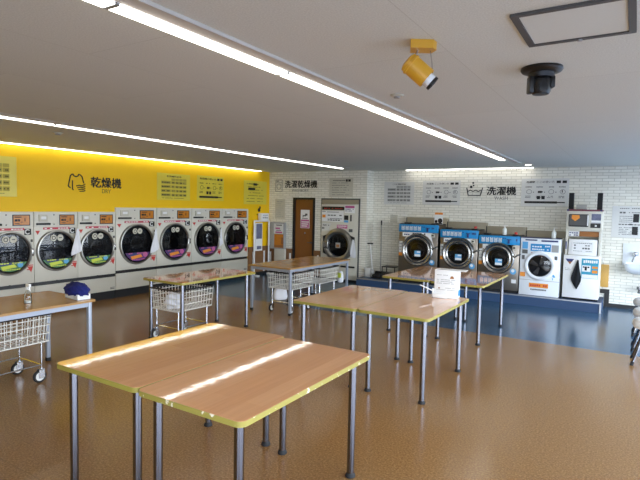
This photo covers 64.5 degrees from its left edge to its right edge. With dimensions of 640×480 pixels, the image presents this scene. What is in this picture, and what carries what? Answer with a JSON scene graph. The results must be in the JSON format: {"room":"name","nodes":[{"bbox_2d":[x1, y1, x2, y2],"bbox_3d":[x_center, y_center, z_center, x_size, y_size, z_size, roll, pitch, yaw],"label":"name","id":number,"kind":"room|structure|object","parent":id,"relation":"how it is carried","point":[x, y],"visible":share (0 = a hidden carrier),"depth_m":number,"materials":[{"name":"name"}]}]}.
{"room":"laundry","nodes":[
{"label":"laundry","id":0,"kind":"room"},
{"bbox_2d":[0,143,269,258],"bbox_3d":[-4.770,-0.153,7.636,0.100,2.600,13.100,4,4,32],"label":"wall","id":1,"kind":"structure","parent":0,"point":[43,174],"depth_m":8.97,"materials":[{"name":"yellow paint"}]},
{"bbox_2d":[0,156,16,196],"bbox_3d":[-4.844,-0.937,7.334,0.009,0.600,0.880,4,4,32],"label":"poster","id":2,"kind":"object","parent":1,"relation":"attached to","point":[8,171],"visible":1,"depth_m":7.60,"materials":[{"name":"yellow paper"}]},
{"bbox_2d":[0,163,9,190],"bbox_3d":[-4.843,-0.925,7.333,0.001,0.408,0.668,4,4,32],"label":"print","id":3,"kind":"object","parent":2,"relation":"attached to","point":[4,167],"depth_m":7.56},
{"bbox_2d":[68,174,120,192],"bbox_3d":[-3.907,-0.977,8.840,0.021,0.310,1.035,4,4,32],"label":"sign","id":4,"kind":"object","parent":1,"relation":"attached to","point":[117,182],"depth_m":8.91,"materials":[{"name":"black"}]},
{"bbox_2d":[157,172,189,200],"bbox_3d":[-2.973,-1.078,10.330,0.009,0.535,0.870,4,4,32],"label":"poster","id":5,"kind":"object","parent":1,"relation":"attached to","point":[169,186],"visible":1,"depth_m":10.31,"materials":[{"name":"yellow paper"}]},
{"bbox_2d":[161,179,185,196],"bbox_3d":[-2.971,-1.067,10.329,0.001,0.364,0.660,4,4,32],"label":"print","id":6,"kind":"object","parent":5,"relation":"attached to","point":[169,187],"depth_m":10.31},
{"bbox_2d":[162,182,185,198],"bbox_3d":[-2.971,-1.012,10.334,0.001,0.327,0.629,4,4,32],"label":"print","id":7,"kind":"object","parent":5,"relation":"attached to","point":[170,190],"depth_m":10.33,"materials":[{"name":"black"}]},
{"bbox_2d":[197,175,223,200],"bbox_3d":[-2.416,-1.138,11.218,0.010,0.540,0.830,4,4,32],"label":"poster","id":8,"kind":"object","parent":1,"relation":"attached to","point":[209,188],"visible":1,"depth_m":11.20,"materials":[{"name":"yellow paper"}]},
{"bbox_2d":[199,179,222,197],"bbox_3d":[-2.408,-1.148,11.227,0.001,0.440,0.722,4,4,32],"label":"print","id":9,"kind":"object","parent":8,"relation":"attached to","point":[208,188],"depth_m":11.22,"materials":[{"name":"black"}]},
{"bbox_2d":[244,180,266,204],"bbox_3d":[-1.594,-1.170,12.538,0.008,0.575,0.880,4,4,32],"label":"poster","id":10,"kind":"object","parent":1,"relation":"attached to","point":[255,192],"visible":1,"depth_m":12.52,"materials":[{"name":"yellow paper"}]},
{"bbox_2d":[247,183,259,201],"bbox_3d":[-1.596,-1.167,12.531,0.001,0.448,0.653,4,4,32],"label":"print","id":11,"kind":"object","parent":10,"relation":"attached to","point":[253,189],"depth_m":12.47},
{"bbox_2d":[269,170,363,276],"bbox_3d":[-0.145,-0.372,12.407,2.690,2.600,0.100,4,4,32],"label":"wall","id":12,"kind":"structure","parent":0,"point":[322,178],"depth_m":12.36,"materials":[{"name":"white brick"}]},
{"bbox_2d":[270,222,285,260],"bbox_3d":[-1.069,0.171,12.852,0.450,1.240,0.100,4,4,32],"label":"box","id":13,"kind":"object","parent":12,"relation":"attached to","point":[277,229],"visible":0.88,"depth_m":12.79,"materials":[{"name":"grey"}]},
{"bbox_2d":[274,238,282,247],"bbox_3d":[-1.038,0.064,12.806,0.280,0.260,0.028,4,4,32],"label":"print","id":14,"kind":"object","parent":13,"relation":"attached to","point":[278,242],"depth_m":12.80},
{"bbox_2d":[275,199,284,218],"bbox_3d":[-1.015,-0.791,12.864,0.310,0.500,0.007,4,4,32],"label":"poster","id":15,"kind":"object","parent":12,"relation":"attached to","point":[279,203],"visible":1,"depth_m":12.86,"materials":[{"name":"grey paper"}]},
{"bbox_2d":[247,245,319,275],"bbox_3d":[-0.884,0.528,12.361,1.580,0.660,0.840,4,4,32],"label":"trim","id":16,"kind":"structure","parent":12,"relation":"attached to","point":[258,254],"depth_m":12.74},
{"bbox_2d":[275,180,316,191],"bbox_3d":[-0.597,-1.350,12.574,1.257,0.302,0.012,4,4,32],"label":"sign","id":17,"kind":"object","parent":12,"relation":"attached to","point":[314,182],"depth_m":12.49,"materials":[{"name":"black"}]},
{"bbox_2d":[292,197,314,277],"bbox_3d":[-0.389,-0.066,12.558,0.650,1.960,0.109,4,4,32],"label":"door","id":18,"kind":"structure","parent":12,"relation":"in","point":[303,239],"depth_m":12.56,"materials":[{"name":"brown wood"}]},
{"bbox_2d":[300,210,309,227],"bbox_3d":[-0.369,-0.518,12.498,0.260,0.450,0.008,4,4,32],"label":"poster","id":19,"kind":"object","parent":18,"relation":"attached to","point":[305,214],"visible":1,"depth_m":12.49,"materials":[{"name":"white paper"}]},
{"bbox_2d":[320,198,360,277],"bbox_3d":[0.484,-0.007,12.014,1.050,1.950,0.092,4,4,32],"label":"trim","id":20,"kind":"structure","parent":12,"relation":"attached to","point":[321,198],"depth_m":11.75,"materials":[{"name":"grey metal"}]},
{"bbox_2d":[322,200,358,203],"bbox_3d":[0.489,-0.897,11.953,0.999,0.104,0.050,4,4,32],"label":"trim","id":21,"kind":"structure","parent":12,"relation":"attached to","point":[323,201],"depth_m":11.93,"materials":[{"name":"beige metal"}]},
{"bbox_2d":[329,178,352,196],"bbox_3d":[0.493,-1.232,11.897,0.640,0.450,0.008,4,4,32],"label":"poster","id":22,"kind":"object","parent":12,"relation":"attached to","point":[338,187],"visible":1,"depth_m":11.89,"materials":[{"name":"grey paper"}]},
{"bbox_2d":[332,180,348,192],"bbox_3d":[0.480,-1.230,11.902,0.460,0.350,0.001,4,4,32],"label":"print","id":23,"kind":"object","parent":22,"relation":"attached to","point":[338,186],"depth_m":11.90,"materials":[{"name":"grey"}]},
{"bbox_2d":[0,0,639,171],"bbox_3d":[-0.280,-1.283,5.301,12.200,0.150,14.400,4,4,32],"label":"ceiling","id":24,"kind":"structure","parent":0,"point":[74,62],"depth_m":3.61,"materials":[{"name":"white paint"}]},
{"bbox_2d":[0,141,52,148],"bbox_3d":[-4.622,-1.437,7.520,0.064,0.018,1.325,4,4,32],"label":"recessed light","id":25,"kind":"object","parent":24,"relation":"in","point":[0,141],"visible":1,"depth_m":7.72,"materials":[{"name":"white plastic"}]},
{"bbox_2d":[0,116,54,125],"bbox_3d":[-3.296,-1.246,5.063,0.080,0.018,1.300,4,4,32],"label":"recessed light","id":26,"kind":"object","parent":24,"relation":"in","point":[3,117],"visible":1,"depth_m":5.36,"materials":[{"name":"white plastic"}]},
{"bbox_2d":[53,147,123,155],"bbox_3d":[-3.920,-1.496,8.642,0.064,0.018,1.325,4,4,32],"label":"recessed light","id":27,"kind":"object","parent":24,"relation":"in","point":[53,147],"visible":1,"depth_m":8.57,"materials":[{"name":"white plastic"}]},
{"bbox_2d":[84,0,116,8],"bbox_3d":[-1.223,-0.977,1.643,0.097,0.018,1.245,4,4,32],"label":"recessed light","id":28,"kind":"object","parent":24,"relation":"in","point":[104,4],"visible":1,"depth_m":2.13,"materials":[{"name":"white plastic"}]},
{"bbox_2d":[54,124,150,139],"bbox_3d":[-2.607,-1.305,6.164,0.080,0.018,1.300,4,4,32],"label":"recessed light","id":29,"kind":"object","parent":24,"relation":"in","point":[57,125],"visible":0.89,"depth_m":6.09,"materials":[{"name":"white plastic"}]},
{"bbox_2d":[0,113,352,168],"bbox_3d":[-1.555,-1.387,7.645,0.125,0.004,8.430,4,4,32],"label":"trim","id":30,"kind":"structure","parent":24,"relation":"attached to","point":[1,114],"depth_m":6.48,"materials":[{"name":"white plastic"}]},
{"bbox_2d":[151,139,219,149],"bbox_3d":[-1.919,-1.363,7.266,0.080,0.018,1.300,4,4,32],"label":"recessed light","id":31,"kind":"object","parent":24,"relation":"in","point":[151,139],"visible":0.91,"depth_m":7.18,"materials":[{"name":"white plastic"}]},
{"bbox_2d":[106,2,288,74],"bbox_3d":[-0.564,-1.033,2.697,0.097,0.018,1.245,4,4,32],"label":"recessed light","id":32,"kind":"object","parent":24,"relation":"in","point":[121,9],"visible":0.86,"depth_m":2.54,"materials":[{"name":"white plastic"}]},
{"bbox_2d":[115,0,520,163],"bbox_3d":[0.861,-1.140,4.773,0.117,0.018,10.100,4,4,32],"label":"trim","id":33,"kind":"structure","parent":24,"relation":"attached to","point":[146,6],"depth_m":2.91,"materials":[{"name":"white plastic"}]},
{"bbox_2d":[278,72,374,108],"bbox_3d":[0.095,-1.089,3.752,0.097,0.018,1.245,4,4,32],"label":"recessed light","id":34,"kind":"object","parent":24,"relation":"in","point":[291,76],"visible":0.86,"depth_m":3.64,"materials":[{"name":"white plastic"}]},
{"bbox_2d":[367,107,426,129],"bbox_3d":[0.754,-1.145,4.806,0.097,0.018,1.245,4,4,32],"label":"recessed light","id":35,"kind":"object","parent":24,"relation":"in","point":[376,110],"visible":0.86,"depth_m":4.72,"materials":[{"name":"white plastic"}]},
{"bbox_2d":[401,39,437,89],"bbox_3d":[0.513,-0.892,2.603,0.188,0.242,0.119,1,4,0],"label":"spotlight","id":36,"kind":"object","parent":24,"relation":"attached to","point":[414,67],"visible":1,"depth_m":2.56,"materials":[{"name":"yellow metal"}]},
{"bbox_2d":[421,128,461,142],"bbox_3d":[1.413,-1.200,5.861,0.097,0.018,1.245,4,4,32],"label":"recessed light","id":37,"kind":"object","parent":24,"relation":"in","point":[427,130],"visible":0.88,"depth_m":5.76,"materials":[{"name":"white plastic"}]},
{"bbox_2d":[456,142,486,152],"bbox_3d":[2.073,-1.256,6.916,0.097,0.018,1.245,4,4,32],"label":"recessed light","id":38,"kind":"object","parent":24,"relation":"in","point":[462,143],"visible":0.77,"depth_m":6.82,"materials":[{"name":"white plastic"}]},
{"bbox_2d":[521,63,563,95],"bbox_3d":[1.318,-0.945,3.022,0.236,0.158,0.236,2,4,7],"label":"security camera","id":39,"kind":"object","parent":24,"relation":"attached to","point":[541,76],"visible":1,"depth_m":2.97,"materials":[{"name":"black plastic"}]},
{"bbox_2d":[510,0,636,47],"bbox_3d":[1.149,-0.969,2.282,0.470,0.020,0.480,4,4,32],"label":"access hatch","id":40,"kind":"object","parent":24,"relation":"attached to","point":[591,19],"visible":1,"depth_m":2.25,"materials":[{"name":"grey metal"}]},
{"bbox_2d":[0,274,639,479],"bbox_3d":[-0.337,1.435,5.481,12.200,0.100,14.400,4,4,32],"label":"floor","id":41,"kind":"structure","parent":0,"point":[515,409],"depth_m":4.47,"materials":[{"name":"brown laminate"}]},
{"bbox_2d":[0,212,33,296],"bbox_3d":[-4.987,0.341,7.854,0.805,1.575,0.729,4,4,32],"label":"dryer","id":42,"kind":"object","parent":41,"relation":"on","point":[16,228],"visible":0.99,"depth_m":7.72,"materials":[{"name":"white metal"}]},
{"bbox_2d":[1,262,21,270],"bbox_3d":[-4.663,0.402,7.638,0.001,0.117,0.346,4,4,32],"label":"print","id":43,"kind":"object","parent":42,"relation":"attached to","point":[5,266],"depth_m":7.65},
{"bbox_2d":[0,313,51,382],"bbox_3d":[-2.989,1.037,4.779,0.522,0.676,0.663,4,4,32],"label":"cart","id":44,"kind":"object","parent":41,"relation":"on","point":[17,367],"visible":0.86,"depth_m":4.88,"materials":[{"name":"white metal"}]},
{"bbox_2d":[0,313,51,351],"bbox_3d":[-2.984,0.841,4.767,0.522,0.283,0.662,4,4,32],"label":"basket","id":45,"kind":"object","parent":44,"relation":"on","point":[27,336],"depth_m":4.82,"materials":[{"name":"white metal"}]},
{"bbox_2d":[0,291,94,360],"bbox_3d":[-3.102,1.000,4.630,0.844,0.765,1.774,4,4,32],"label":"work table","id":46,"kind":"object","parent":41,"relation":"on","point":[12,307],"visible":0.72,"depth_m":4.98,"materials":[{"name":"brown wood"}]},
{"bbox_2d":[65,293,89,299],"bbox_3d":[-2.475,0.565,5.177,0.262,0.055,0.132,4,5,38],"label":"tray","id":47,"kind":"object","parent":46,"relation":"on","point":[77,297],"visible":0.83,"depth_m":5.10,"materials":[{"name":"white plastic"}]},
{"bbox_2d":[63,281,90,295],"bbox_3d":[-2.483,0.489,5.172,0.369,0.134,0.203,4,5,38],"label":"duster","id":48,"kind":"object","parent":47,"relation":"in","point":[72,288],"visible":1,"depth_m":5.08,"materials":[{"name":"blue fabric"}]},
{"bbox_2d":[33,212,77,292],"bbox_3d":[-4.598,0.308,8.477,0.805,1.575,0.729,4,4,32],"label":"dryer","id":49,"kind":"object","parent":41,"relation":"on","point":[54,233],"visible":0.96,"depth_m":8.23,"materials":[{"name":"white metal"}]},
{"bbox_2d":[47,258,67,266],"bbox_3d":[-4.274,0.369,8.261,0.001,0.117,0.346,4,4,32],"label":"print","id":50,"kind":"object","parent":49,"relation":"attached to","point":[51,262],"depth_m":8.26},
{"bbox_2d":[71,229,81,255],"bbox_3d":[-4.079,0.033,8.488,0.020,0.448,0.196,3,4,30],"label":"hand towel","id":51,"kind":"object","parent":49,"relation":"hanging from","point":[77,248],"visible":1,"depth_m":8.49,"materials":[{"name":"white fabric"}]},
{"bbox_2d":[77,212,115,300],"bbox_3d":[-4.208,0.275,9.099,0.805,1.575,0.729,4,4,32],"label":"dryer","id":52,"kind":"object","parent":41,"relation":"on","point":[96,259],"visible":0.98,"depth_m":8.90,"materials":[{"name":"white metal"}]},
{"bbox_2d":[115,207,155,297],"bbox_3d":[-3.765,0.198,9.804,0.805,1.655,0.919,4,4,32],"label":"dryer","id":53,"kind":"object","parent":41,"relation":"on","point":[135,228],"visible":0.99,"depth_m":9.54,"materials":[{"name":"white metal"}]},
{"bbox_2d":[150,228,158,252],"bbox_3d":[-3.219,0.016,9.869,0.020,0.479,0.216,3,4,30],"label":"hand towel","id":54,"kind":"object","parent":53,"relation":"hanging from","point":[155,245],"visible":1,"depth_m":9.88,"materials":[{"name":"white fabric"}]},
{"bbox_2d":[57,323,283,479],"bbox_3d":[-0.928,1.115,3.419,0.747,0.785,1.330,4,4,32],"label":"work table","id":55,"kind":"object","parent":41,"relation":"on","point":[131,367],"visible":0.88,"depth_m":3.11,"materials":[{"name":"brown wood"}]},
{"bbox_2d":[156,208,191,290],"bbox_3d":[-3.276,0.156,10.588,0.805,1.655,0.919,4,4,32],"label":"dryer","id":56,"kind":"object","parent":41,"relation":"on","point":[173,225],"visible":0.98,"depth_m":10.34,"materials":[{"name":"white metal"}]},
{"bbox_2d":[149,283,213,337],"bbox_3d":[-1.820,0.935,6.687,0.522,0.676,0.663,4,4,32],"label":"cart","id":57,"kind":"object","parent":41,"relation":"on","point":[155,332],"visible":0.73,"depth_m":6.58,"materials":[{"name":"white metal"}]},
{"bbox_2d":[164,292,179,308],"bbox_3d":[-1.895,0.769,6.563,0.235,0.213,0.239,0,4,-12],"label":"cloth","id":58,"kind":"object","parent":57,"relation":"in","point":[177,302],"visible":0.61,"depth_m":6.48,"materials":[{"name":"white fabric"}]},
{"bbox_2d":[149,283,213,312],"bbox_3d":[-1.815,0.739,6.675,0.522,0.283,0.662,4,4,32],"label":"basket","id":59,"kind":"object","parent":57,"relation":"on","point":[187,303],"depth_m":6.58,"materials":[{"name":"white metal"}]},
{"bbox_2d":[143,268,254,338],"bbox_3d":[-1.616,0.866,6.970,0.740,0.785,1.420,4,4,32],"label":"work table","id":60,"kind":"object","parent":41,"relation":"on","point":[192,277],"visible":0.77,"depth_m":6.73,"materials":[{"name":"brown wood"}]},
{"bbox_2d":[190,208,221,285],"bbox_3d":[-2.786,0.115,11.371,0.805,1.655,0.919,4,4,32],"label":"dryer","id":61,"kind":"object","parent":41,"relation":"on","point":[206,223],"visible":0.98,"depth_m":11.11,"materials":[{"name":"white metal"}]},
{"bbox_2d":[220,209,247,280],"bbox_3d":[-2.296,0.073,12.155,0.805,1.655,0.919,4,4,32],"label":"dryer","id":62,"kind":"object","parent":41,"relation":"on","point":[234,248],"visible":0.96,"depth_m":11.92,"materials":[{"name":"white metal"}]},
{"bbox_2d":[139,338,369,479],"bbox_3d":[-0.314,1.155,3.011,0.717,0.785,1.305,4,4,32],"label":"work table","id":63,"kind":"object","parent":41,"relation":"on","point":[237,391],"visible":1,"depth_m":2.78,"materials":[{"name":"brown wood"}]},
{"bbox_2d":[253,220,271,276],"bbox_3d":[-1.417,0.193,12.689,0.185,1.382,0.660,4,4,32],"label":"display stand","id":64,"kind":"object","parent":41,"relation":"on","point":[257,234],"visible":0.92,"depth_m":12.55,"materials":[{"name":"white plastic"}]},
{"bbox_2d":[256,224,261,248],"bbox_3d":[-1.511,-0.086,12.579,0.005,0.630,0.220,4,4,32],"label":"print","id":65,"kind":"object","parent":64,"relation":"attached to","point":[258,226],"depth_m":12.57},
{"bbox_2d":[267,269,314,313],"bbox_3d":[-0.490,0.841,8.531,0.522,0.676,0.663,4,4,32],"label":"cart","id":66,"kind":"object","parent":41,"relation":"on","point":[271,306],"visible":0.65,"depth_m":8.41,"materials":[{"name":"white metal"}]},
{"bbox_2d":[273,287,287,299],"bbox_3d":[-0.664,0.894,8.489,0.247,0.210,0.264,1,4,-10],"label":"cloth bag","id":67,"kind":"object","parent":66,"relation":"hanging from","point":[278,294],"visible":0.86,"depth_m":8.38,"materials":[{"name":"white fabric"}]},
{"bbox_2d":[267,269,314,289],"bbox_3d":[-0.486,0.645,8.519,0.522,0.283,0.662,4,4,32],"label":"basket","id":68,"kind":"object","parent":66,"relation":"on","point":[282,285],"depth_m":8.41,"materials":[{"name":"white metal"}]},
{"bbox_2d":[249,256,349,315],"bbox_3d":[-0.315,0.765,9.062,0.874,0.765,1.954,4,4,32],"label":"work table","id":69,"kind":"object","parent":41,"relation":"on","point":[310,262],"visible":0.81,"depth_m":8.54,"materials":[{"name":"brown wood"}]},
{"bbox_2d":[297,265,338,297],"bbox_3d":[-0.046,0.804,9.243,0.522,0.676,0.663,4,4,32],"label":"cart","id":70,"kind":"object","parent":41,"relation":"on","point":[321,280],"visible":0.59,"depth_m":9.15,"materials":[{"name":"white metal"}]},
{"bbox_2d":[297,265,338,283],"bbox_3d":[-0.041,0.608,9.230,0.522,0.283,0.662,4,4,32],"label":"basket","id":71,"kind":"object","parent":70,"relation":"on","point":[321,280],"depth_m":9.14,"materials":[{"name":"white metal"}]},
{"bbox_2d":[320,204,358,282],"bbox_3d":[0.621,0.050,12.260,0.990,1.810,0.915,4,4,32],"label":"dryer","id":72,"kind":"object","parent":41,"relation":"on","point":[339,222],"visible":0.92,"depth_m":11.90,"materials":[{"name":"white metal"}]},
{"bbox_2d":[322,211,341,220],"bbox_3d":[0.287,-0.567,12.028,0.544,0.217,0.001,4,4,32],"label":"print","id":73,"kind":"object","parent":72,"relation":"attached to","point":[326,215],"depth_m":12.03,"materials":[{"name":"grey paper"}]},
{"bbox_2d":[293,285,407,387],"bbox_3d":[0.365,0.999,5.591,0.747,0.785,1.310,4,4,32],"label":"work table","id":74,"kind":"object","parent":41,"relation":"on","point":[351,298],"visible":0.72,"depth_m":5.34,"materials":[{"name":"brown wood"}]},
{"bbox_2d":[358,292,468,404],"bbox_3d":[0.983,1.038,5.195,0.712,0.785,1.290,4,4,32],"label":"work table","id":75,"kind":"object","parent":41,"relation":"on","point":[423,307],"visible":1,"depth_m":4.89,"materials":[{"name":"brown wood"}]},
{"bbox_2d":[433,268,467,298],"bbox_3d":[1.423,0.477,5.526,0.335,0.305,0.177,3,4,25],"label":"sign box","id":76,"kind":"object","parent":75,"relation":"on","point":[447,281],"visible":1,"depth_m":5.48,"materials":[{"name":"white paper"}]},
{"bbox_2d":[437,274,454,290],"bbox_3d":[1.361,0.461,5.483,0.197,0.167,0.002,3,4,25],"label":"print","id":77,"kind":"object","parent":76,"relation":"attached to","point":[437,274],"depth_m":5.48},
{"bbox_2d":[382,266,461,336],"bbox_3d":[1.586,0.884,7.720,0.722,0.785,1.560,4,4,32],"label":"work table","id":78,"kind":"object","parent":41,"relation":"on","point":[424,274],"visible":0.61,"depth_m":7.30,"materials":[{"name":"brown wood"}]},
{"bbox_2d":[431,271,507,345],"bbox_3d":[2.165,0.925,7.284,0.712,0.785,1.490,4,4,32],"label":"work table","id":79,"kind":"object","parent":41,"relation":"on","point":[480,280],"visible":0.87,"depth_m":7.07,"materials":[{"name":"brown wood"}]},
{"bbox_2d":[356,276,602,313],"bbox_3d":[3.045,1.042,10.374,4.793,0.180,0.791,4,4,32],"label":"platform","id":80,"kind":"object","parent":41,"relation":"on","point":[541,301],"visible":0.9,"depth_m":9.58,"materials":[{"name":"metal"}]},
{"bbox_2d":[364,243,373,276],"bbox_3d":[1.138,0.449,11.611,0.213,0.761,0.196,4,4,32],"label":"dustpan","id":81,"kind":"object","parent":80,"relation":"on","point":[368,272],"visible":0.95,"depth_m":11.56,"materials":[{"name":"white plastic"}]},
{"bbox_2d":[398,222,445,284],"bbox_3d":[2.159,0.268,10.774,0.882,1.275,0.584,4,4,32],"label":"washing machine","id":82,"kind":"object","parent":80,"relation":"on","point":[419,243],"visible":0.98,"depth_m":10.56,"materials":[{"name":"silver metal"}]},
{"bbox_2d":[434,212,442,223],"bbox_3d":[2.478,-0.453,10.559,0.180,0.250,0.065,4,4,32],"label":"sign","id":83,"kind":"object","parent":82,"relation":"on","point":[438,218],"visible":0.94,"depth_m":10.54,"materials":[{"name":"white paper"}]},
{"bbox_2d":[439,227,484,288],"bbox_3d":[2.897,0.351,10.317,0.814,1.200,0.584,4,4,32],"label":"washing machine","id":84,"kind":"object","parent":80,"relation":"on","point":[459,247],"visible":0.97,"depth_m":10.11,"materials":[{"name":"silver metal"}]},
{"bbox_2d":[478,233,524,293],"bbox_3d":[3.549,0.432,9.914,0.798,1.120,0.584,4,4,32],"label":"washing machine","id":85,"kind":"object","parent":80,"relation":"on","point":[498,253],"visible":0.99,"depth_m":9.69,"materials":[{"name":"silver metal"}]},
{"bbox_2d":[518,237,564,297],"bbox_3d":[4.168,0.493,9.550,0.690,1.071,0.550,4,4,32],"label":"washing machine","id":86,"kind":"object","parent":80,"relation":"on","point":[541,258],"visible":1,"depth_m":9.35,"materials":[{"name":"white metal"}]},
{"bbox_2d":[532,246,549,250],"bbox_3d":[4.061,0.144,9.323,0.298,0.086,0.001,4,4,32],"label":"print","id":87,"kind":"object","parent":86,"relation":"on","point":[534,248],"depth_m":9.32,"materials":[{"name":"blue paper"}]},
{"bbox_2d":[562,254,601,301],"bbox_3d":[4.752,0.664,9.208,0.580,0.800,0.487,4,4,32],"label":"washing machine","id":88,"kind":"object","parent":80,"relation":"on","point":[588,289],"visible":0.98,"depth_m":8.99,"materials":[{"name":"metal"}]},
{"bbox_2d":[571,260,580,288],"bbox_3d":[4.557,0.612,9.018,0.162,0.524,0.024,4,4,32],"label":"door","id":89,"kind":"structure","parent":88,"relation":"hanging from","point":[576,276],"depth_m":9.01,"materials":[{"name":"black plastic"}]},
{"bbox_2d":[568,238,598,255],"bbox_3d":[4.757,0.123,9.150,0.458,0.283,0.371,4,4,32],"label":"box","id":90,"kind":"object","parent":88,"relation":"on","point":[577,246],"visible":0.99,"depth_m":9.00,"materials":[{"name":"plastic"}]},
{"bbox_2d":[573,243,590,251],"bbox_3d":[4.657,0.129,8.995,0.296,0.150,0.001,4,4,32],"label":"print","id":91,"kind":"object","parent":90,"relation":"attached to","point":[577,247],"depth_m":9.00,"materials":[{"name":"grey paper"}]},
{"bbox_2d":[565,229,602,256],"bbox_3d":[4.772,0.038,9.166,0.568,0.455,0.440,4,4,32],"label":"shelf unit","id":92,"kind":"object","parent":88,"relation":"on","point":[570,233],"visible":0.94,"depth_m":9.05,"materials":[{"name":"white metal"}]},
{"bbox_2d":[566,209,603,229],"bbox_3d":[4.766,-0.368,9.116,0.568,0.358,0.495,4,4,32],"label":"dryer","id":93,"kind":"object","parent":92,"relation":"on","point":[578,219],"visible":1,"depth_m":8.93,"materials":[{"name":"metal"}]},
{"bbox_2d":[568,193,574,208],"bbox_3d":[4.630,-0.717,9.331,0.085,0.300,0.084,4,4,32],"label":"speaker","id":94,"kind":"object","parent":93,"relation":"on","point":[571,195],"visible":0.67,"depth_m":9.30},
{"bbox_2d":[591,214,600,223],"bbox_3d":[4.812,-0.371,8.832,0.145,0.163,0.010,4,4,32],"label":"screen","id":95,"kind":"object","parent":93,"relation":"on","point":[595,218],"depth_m":8.83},
{"bbox_2d":[597,193,602,209],"bbox_3d":[5.021,-0.693,9.088,0.085,0.300,0.084,4,4,32],"label":"speaker","id":96,"kind":"object","parent":93,"relation":"on","point":[600,195],"visible":1,"depth_m":9.05},
{"bbox_2d":[581,258,598,278],"bbox_3d":[4.748,0.507,8.921,0.267,0.350,0.005,4,4,32],"label":"poster","id":97,"kind":"object","parent":88,"relation":"attached to","point":[589,266],"depth_m":8.92,"materials":[{"name":"paper"}]},
{"bbox_2d":[582,265,597,278],"bbox_3d":[4.747,0.565,8.921,0.249,0.225,0.002,4,4,32],"label":"print","id":98,"kind":"object","parent":88,"relation":"attached to","point":[588,271],"depth_m":8.92,"materials":[{"name":"paper"}]},
{"bbox_2d":[629,317,639,365],"bbox_3d":[3.831,1.179,5.872,0.394,0.547,0.394,4,4,32],"label":"stool","id":99,"kind":"object","parent":41,"relation":"on","point":[636,321],"visible":1,"depth_m":5.84,"materials":[{"name":"white plastic"}]},
{"bbox_2d":[630,307,639,350],"bbox_3d":[4.218,1.147,6.490,0.394,0.547,0.394,4,4,32],"label":"stool","id":100,"kind":"object","parent":41,"relation":"on","point":[636,312],"visible":0.93,"depth_m":6.45,"materials":[{"name":"metal"}]},
{"bbox_2d":[631,297,639,335],"bbox_3d":[4.705,1.105,7.270,0.394,0.547,0.394,4,4,32],"label":"stool","id":101,"kind":"object","parent":41,"relation":"on","point":[636,301],"visible":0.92,"depth_m":7.23,"materials":[{"name":"metal"}]},
{"bbox_2d":[361,170,373,276],"bbox_3d":[1.130,-0.306,11.820,0.100,2.600,0.450,4,4,32],"label":"wall","id":102,"kind":"structure","parent":0,"point":[368,177],"depth_m":11.67,"materials":[{"name":"white brick"}]},
{"bbox_2d":[372,165,639,306],"bbox_3d":[4.717,-0.097,9.796,8.140,2.600,0.100,4,4,32],"label":"wall","id":103,"kind":"structure","parent":0,"point":[619,185],"depth_m":10.20,"materials":[{"name":"white brick"}]},
{"bbox_2d":[384,182,414,204],"bbox_3d":[1.791,-1.061,11.508,0.730,0.515,0.009,4,4,32],"label":"poster","id":104,"kind":"object","parent":103,"relation":"attached to","point":[395,193],"visible":1,"depth_m":11.50,"materials":[{"name":"grey paper"}]},
{"bbox_2d":[387,186,410,201],"bbox_3d":[1.789,-1.051,11.507,0.554,0.350,0.001,4,4,32],"label":"print","id":105,"kind":"object","parent":104,"relation":"attached to","point":[394,193],"depth_m":11.51,"materials":[{"name":"grey"}]},
{"bbox_2d":[422,181,460,204],"bbox_3d":[2.624,-1.022,10.989,0.835,0.520,0.010,4,4,32],"label":"poster","id":106,"kind":"object","parent":103,"relation":"attached to","point":[434,192],"visible":1,"depth_m":10.98,"materials":[{"name":"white paper"}]},
{"bbox_2d":[406,217,565,280],"bbox_3d":[3.323,0.259,10.528,3.238,1.375,0.163,4,4,32],"label":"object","id":107,"kind":"structure","parent":103,"relation":"attached to","point":[489,229],"depth_m":10.30,"materials":[{"name":"metal"}]},
{"bbox_2d":[466,182,515,199],"bbox_3d":[3.513,-1.012,10.436,1.005,0.370,0.021,4,4,32],"label":"sign","id":108,"kind":"object","parent":103,"relation":"attached to","point":[492,188],"depth_m":10.34,"materials":[{"name":"black"}]},
{"bbox_2d":[521,178,569,206],"bbox_3d":[4.382,-0.925,9.894,0.860,0.545,0.008,4,4,32],"label":"poster","id":109,"kind":"object","parent":103,"relation":"attached to","point":[551,192],"visible":1,"depth_m":9.88,"materials":[{"name":"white paper"}]},
{"bbox_2d":[600,258,608,286],"bbox_3d":[5.241,0.604,9.428,0.230,0.531,0.030,4,4,32],"label":"board","id":110,"kind":"object","parent":103,"relation":"attached to","point":[604,279],"visible":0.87,"depth_m":9.39,"materials":[{"name":"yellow wood"}]},
{"bbox_2d":[600,289,636,309],"bbox_3d":[6.595,1.157,8.622,3.385,0.330,0.013,4,4,32],"label":"baseboard","id":111,"kind":"structure","parent":103,"relation":"attached to","point":[605,291],"depth_m":9.39,"materials":[{"name":"black plastic"}]},
{"bbox_2d":[611,206,639,237],"bbox_3d":[5.722,-0.316,9.091,0.855,0.570,0.008,4,4,32],"label":"poster","id":112,"kind":"object","parent":103,"relation":"attached to","point":[625,219],"visible":1,"depth_m":9.20,"materials":[{"name":"grey paper"}]},
{"bbox_2d":[618,208,639,234],"bbox_3d":[5.714,-0.325,9.092,0.617,0.486,0.001,4,4,32],"label":"print","id":113,"kind":"object","parent":112,"relation":"attached to","point":[628,218],"depth_m":9.17,"materials":[{"name":"grey paper"}]},
{"bbox_2d":[622,243,639,293],"bbox_3d":[5.691,0.517,8.948,0.630,0.874,0.360,4,4,32],"label":"basin","id":114,"kind":"object","parent":103,"relation":"attached to","point":[630,260],"visible":1,"depth_m":9.12,"materials":[{"name":"white ceramic"}]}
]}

